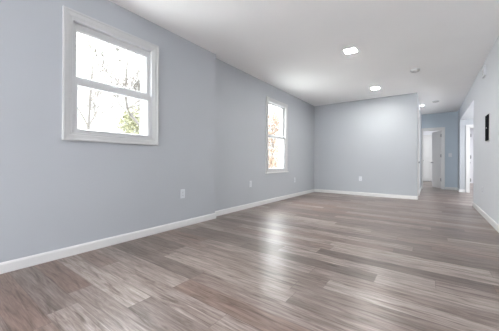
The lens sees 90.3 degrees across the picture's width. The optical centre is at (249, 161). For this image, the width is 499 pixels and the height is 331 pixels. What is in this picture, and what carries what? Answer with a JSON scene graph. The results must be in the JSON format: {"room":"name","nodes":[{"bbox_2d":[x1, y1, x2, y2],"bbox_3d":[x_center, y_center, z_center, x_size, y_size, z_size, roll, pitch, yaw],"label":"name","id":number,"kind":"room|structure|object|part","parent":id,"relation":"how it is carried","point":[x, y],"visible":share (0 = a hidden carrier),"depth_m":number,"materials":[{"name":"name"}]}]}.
{"room":"empty living room","nodes":[
{"label":"empty living room","id":0,"kind":"room"},
{"bbox_2d":[0,0,215,262],"bbox_3d":[-3.476,-0.397,-0.121,0.260,2.460,9.710,0,0,36],"label":"wall","id":1,"kind":"structure","parent":0,"point":[56,193],"depth_m":2.31,"materials":[{"name":"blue paint"}]},
{"bbox_2d":[0,213,215,273],"bbox_3d":[-3.367,0.791,-0.196,0.014,0.082,9.724,0,0,36],"label":"baseboard","id":2,"kind":"structure","parent":1,"relation":"attached to","point":[12,265],"depth_m":2.35,"materials":[{"name":"white wood"}]},
{"bbox_2d":[62,5,158,145],"bbox_3d":[-1.414,-0.777,2.594,0.174,1.170,0.945,0,0,36],"label":"window","id":3,"kind":"structure","parent":1,"relation":"in","point":[74,22],"depth_m":2.45,"materials":[{"name":"white paint"}]},
{"bbox_3d":[-1.404,-1.013,2.587,0.030,0.532,0.778,0,0,36],"label":"sash","id":4,"kind":"part","parent":3,"relation":"part of","materials":[{"name":"white plastic"}]},
{"bbox_3d":[-1.380,-0.514,2.568,0.030,0.479,0.778,0,0,36],"label":"sash","id":5,"kind":"part","parent":3,"relation":"part of","materials":[{"name":"white plastic"}]},
{"bbox_3d":[-1.365,-0.293,2.557,0.011,0.008,0.571,0,0,36],"label":"lift rail","id":6,"kind":"part","parent":3,"relation":"part of","materials":[{"name":"white plastic"}]},
{"bbox_2d":[180,189,184,198],"bbox_3d":[-0.869,0.416,3.235,0.010,0.116,0.072,0,0,36],"label":"electrical outlet","id":7,"kind":"object","parent":1,"relation":"attached to","point":[182,191],"visible":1,"depth_m":3.23,"materials":[{"name":"white plastic"}]},
{"bbox_2d":[0,181,498,330],"bbox_3d":[2.288,0.962,2.784,6.170,0.200,21.200,0,0,36],"label":"floor","id":8,"kind":"structure","parent":0,"point":[314,261],"depth_m":1.84,"materials":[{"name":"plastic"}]},
{"bbox_2d":[215,58,314,210],"bbox_3d":[0.613,-0.377,5.561,0.159,2.460,4.290,0,0,36],"label":"wall","id":9,"kind":"structure","parent":0,"point":[240,103],"depth_m":4.63,"materials":[{"name":"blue paint"}]},
{"bbox_2d":[215,189,314,215],"bbox_3d":[0.641,0.811,5.462,0.014,0.082,4.170,0,0,36],"label":"baseboard","id":10,"kind":"structure","parent":9,"relation":"attached to","point":[254,204],"depth_m":4.81,"materials":[{"name":"white wood"}]},
{"bbox_2d":[265,96,288,173],"bbox_3d":[0.557,-0.545,5.444,0.188,1.565,0.951,0,0,36],"label":"window","id":11,"kind":"structure","parent":9,"relation":"in","point":[283,155],"depth_m":5.69,"materials":[{"name":"white paint"}]},
{"bbox_3d":[0.562,-0.886,5.442,0.030,0.717,0.748,0,0,36],"label":"sash","id":12,"kind":"part","parent":11,"relation":"part of","materials":[{"name":"white plastic"}]},
{"bbox_3d":[0.586,-0.202,5.422,0.030,0.714,0.748,0,0,36],"label":"sash","id":13,"kind":"part","parent":11,"relation":"part of","materials":[{"name":"glass"}]},
{"bbox_2d":[109,0,498,114],"bbox_3d":[2.301,-1.698,2.784,6.170,0.200,21.200,0,0,36],"label":"ceiling","id":14,"kind":"structure","parent":0,"point":[296,47],"depth_m":3.27,"materials":[{"name":"white paint"}]},
{"bbox_2d":[343,47,357,53],"bbox_3d":[1.454,-1.599,3.574,0.168,0.008,0.168,0,0,36],"label":"recessed light","id":15,"kind":"object","parent":14,"relation":"in","point":[353,49],"visible":1,"depth_m":3.56,"materials":[{"name":"white plastic"}]},
{"bbox_2d":[410,68,419,72],"bbox_3d":[2.873,-1.577,4.309,0.150,0.038,0.150,0,0,36],"label":"smoke detector","id":16,"kind":"object","parent":14,"relation":"attached to","point":[415,70],"visible":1,"depth_m":4.27,"materials":[{"name":"white plastic"}]},
{"bbox_2d":[314,93,417,195],"bbox_3d":[2.897,-0.365,6.477,2.455,2.460,0.120,0,0,36],"label":"wall","id":17,"kind":"structure","parent":0,"point":[375,139],"depth_m":6.31,"materials":[{"name":"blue paint"}]},
{"bbox_2d":[314,189,416,199],"bbox_3d":[2.851,0.822,6.423,2.455,0.082,0.014,0,0,36],"label":"baseboard","id":18,"kind":"structure","parent":17,"relation":"attached to","point":[315,190],"depth_m":6.29,"materials":[{"name":"white wood"}]},
{"bbox_2d":[418,98,421,189],"bbox_3d":[4.788,-0.356,7.091,0.120,2.460,3.100,0,0,36],"label":"wall","id":19,"kind":"structure","parent":0,"point":[418,98],"depth_m":7.53,"materials":[{"name":"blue paint"}]},
{"bbox_2d":[417,109,419,195],"bbox_3d":[4.120,-0.178,6.154,0.163,2.095,0.892,0,0,36],"label":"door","id":20,"kind":"structure","parent":19,"relation":"in","point":[418,126],"depth_m":6.42,"materials":[{"name":"white wood"}]},
{"bbox_2d":[421,111,457,186],"bbox_3d":[5.493,-0.352,8.569,2.590,2.460,0.120,0,0,36],"label":"wall","id":21,"kind":"structure","parent":0,"point":[449,120],"depth_m":7.88,"materials":[{"name":"blue paint"}]},
{"bbox_2d":[421,127,444,188],"bbox_3d":[6.219,-0.117,8.430,0.620,1.995,0.786,0,0,36],"label":"door","id":22,"kind":"structure","parent":21,"relation":"in","point":[438,138],"depth_m":8.28,"materials":[{"name":"white wood"}]},
{"bbox_2d":[445,187,457,189],"bbox_3d":[6.372,0.840,7.843,0.305,0.082,0.014,0,0,36],"label":"baseboard","id":23,"kind":"structure","parent":21,"relation":"attached to","point":[446,188],"depth_m":7.84,"materials":[{"name":"white wood"}]},
{"bbox_2d":[423,128,473,182],"bbox_3d":[8.827,-0.336,11.016,5.300,2.460,0.200,0,0,36],"label":"wall","id":24,"kind":"structure","parent":0,"point":[471,129],"depth_m":10.49,"materials":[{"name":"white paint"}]},
{"bbox_2d":[423,135,431,180],"bbox_3d":[7.976,-0.171,11.462,1.580,2.119,0.079,0,0,36],"label":"door","id":25,"kind":"structure","parent":24,"relation":"in","point":[427,141],"depth_m":11.34,"materials":[{"name":"white wood"}]},
{"bbox_2d":[458,109,464,189],"bbox_3d":[6.397,-0.348,7.509,0.120,2.460,0.770,0,0,36],"label":"wall","id":26,"kind":"structure","parent":0,"point":[461,123],"depth_m":7.21,"materials":[{"name":"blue paint"}]},
{"bbox_2d":[460,82,473,119],"bbox_3d":[5.980,-1.400,5.578,1.710,0.360,2.850,0,0,36],"label":"wall","id":27,"kind":"structure","parent":0,"point":[467,107],"depth_m":5.92,"materials":[{"name":"grey paint"}]},
{"bbox_2d":[465,119,473,191],"bbox_3d":[7.261,-0.344,6.478,2.490,2.460,0.120,0,0,36],"label":"wall","id":28,"kind":"structure","parent":0,"point":[468,121],"depth_m":7.16,"materials":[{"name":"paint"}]},
{"bbox_2d":[466,124,473,192],"bbox_3d":[6.839,-0.089,7.225,0.902,1.945,0.868,0,0,36],"label":"door","id":29,"kind":"structure","parent":28,"relation":"in","point":[468,134],"depth_m":7.11,"materials":[{"name":"white wood"}]},
{"bbox_2d":[473,36,498,224],"bbox_3d":[0.490,-0.378,-0.603,0.120,2.460,13.600,0,0,36],"label":"wall","id":30,"kind":"structure","parent":0,"point":[486,89],"depth_m":3.70,"materials":[{"name":"grey paint"}]},
{"bbox_2d":[482,66,485,77],"bbox_3d":[3.697,-1.417,3.919,0.028,0.150,0.180,0,0,36],"label":"box","id":31,"kind":"object","parent":30,"relation":"attached to","point":[484,67],"visible":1,"depth_m":3.87,"materials":[{"name":"white plastic"}]},
{"bbox_2d":[472,202,498,232],"bbox_3d":[0.430,0.810,-0.564,0.014,0.082,13.600,0,0,36],"label":"baseboard","id":32,"kind":"structure","parent":30,"relation":"attached to","point":[489,219],"depth_m":3.62,"materials":[{"name":"white wood"}]},
{"bbox_2d":[485,113,489,141],"bbox_3d":[3.510,-0.502,3.668,0.027,0.400,0.250,0,0,36],"label":"wall panel","id":33,"kind":"object","parent":30,"relation":"attached to","point":[487,117],"visible":1,"depth_m":3.60,"materials":[{"name":"black plastic"}]},
{"label":"outside","id":34,"kind":"structure","parent":0,"visible":0},
{"bbox_3d":[-19.532,1.502,26.586,57.135,0.300,100.000,0,0,36],"label":"ground","id":35,"kind":"structure","parent":34,"visible":0},
{"bbox_2d":[77,33,130,128],"bbox_3d":[-7.154,-3.298,11.195,3.612,9.476,3.502,0,0,36],"label":"bare tree","id":36,"kind":"object","parent":35,"relation":"on","point":[88,123],"visible":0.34,"depth_m":11.25,"materials":[{"name":"grey plant"}]},
{"bbox_2d":[81,36,139,129],"bbox_3d":[-3.639,-2.026,7.432,2.280,6.960,3.435,0,0,45],"label":"bare tree","id":37,"kind":"object","parent":35,"relation":"on","point":[103,54],"visible":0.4,"depth_m":7.02,"materials":[{"name":"grey plant"}]},
{"bbox_2d":[102,60,139,130],"bbox_3d":[-7.546,-2.925,16.641,4.363,8.726,3.676,0,0,-12],"label":"bare tree","id":38,"kind":"object","parent":35,"relation":"on","point":[134,60],"visible":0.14,"depth_m":16.12,"materials":[{"name":"grey plant"}]},
{"bbox_2d":[116,105,139,133],"bbox_3d":[-4.550,-0.418,10.085,1.180,3.741,1.650,0,0,36],"label":"leafy shrub","id":39,"kind":"object","parent":35,"relation":"on","point":[132,125],"visible":0.4,"depth_m":9.71,"materials":[{"name":"green plant"}]},
{"bbox_2d":[268,109,279,167],"bbox_3d":[1.629,-1.136,17.484,1.608,5.236,1.716,0,0,36],"label":"autumn tree","id":40,"kind":"object","parent":35,"relation":"on","point":[272,159],"visible":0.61,"depth_m":17.31,"materials":[{"name":"orange plant"}]}
]}

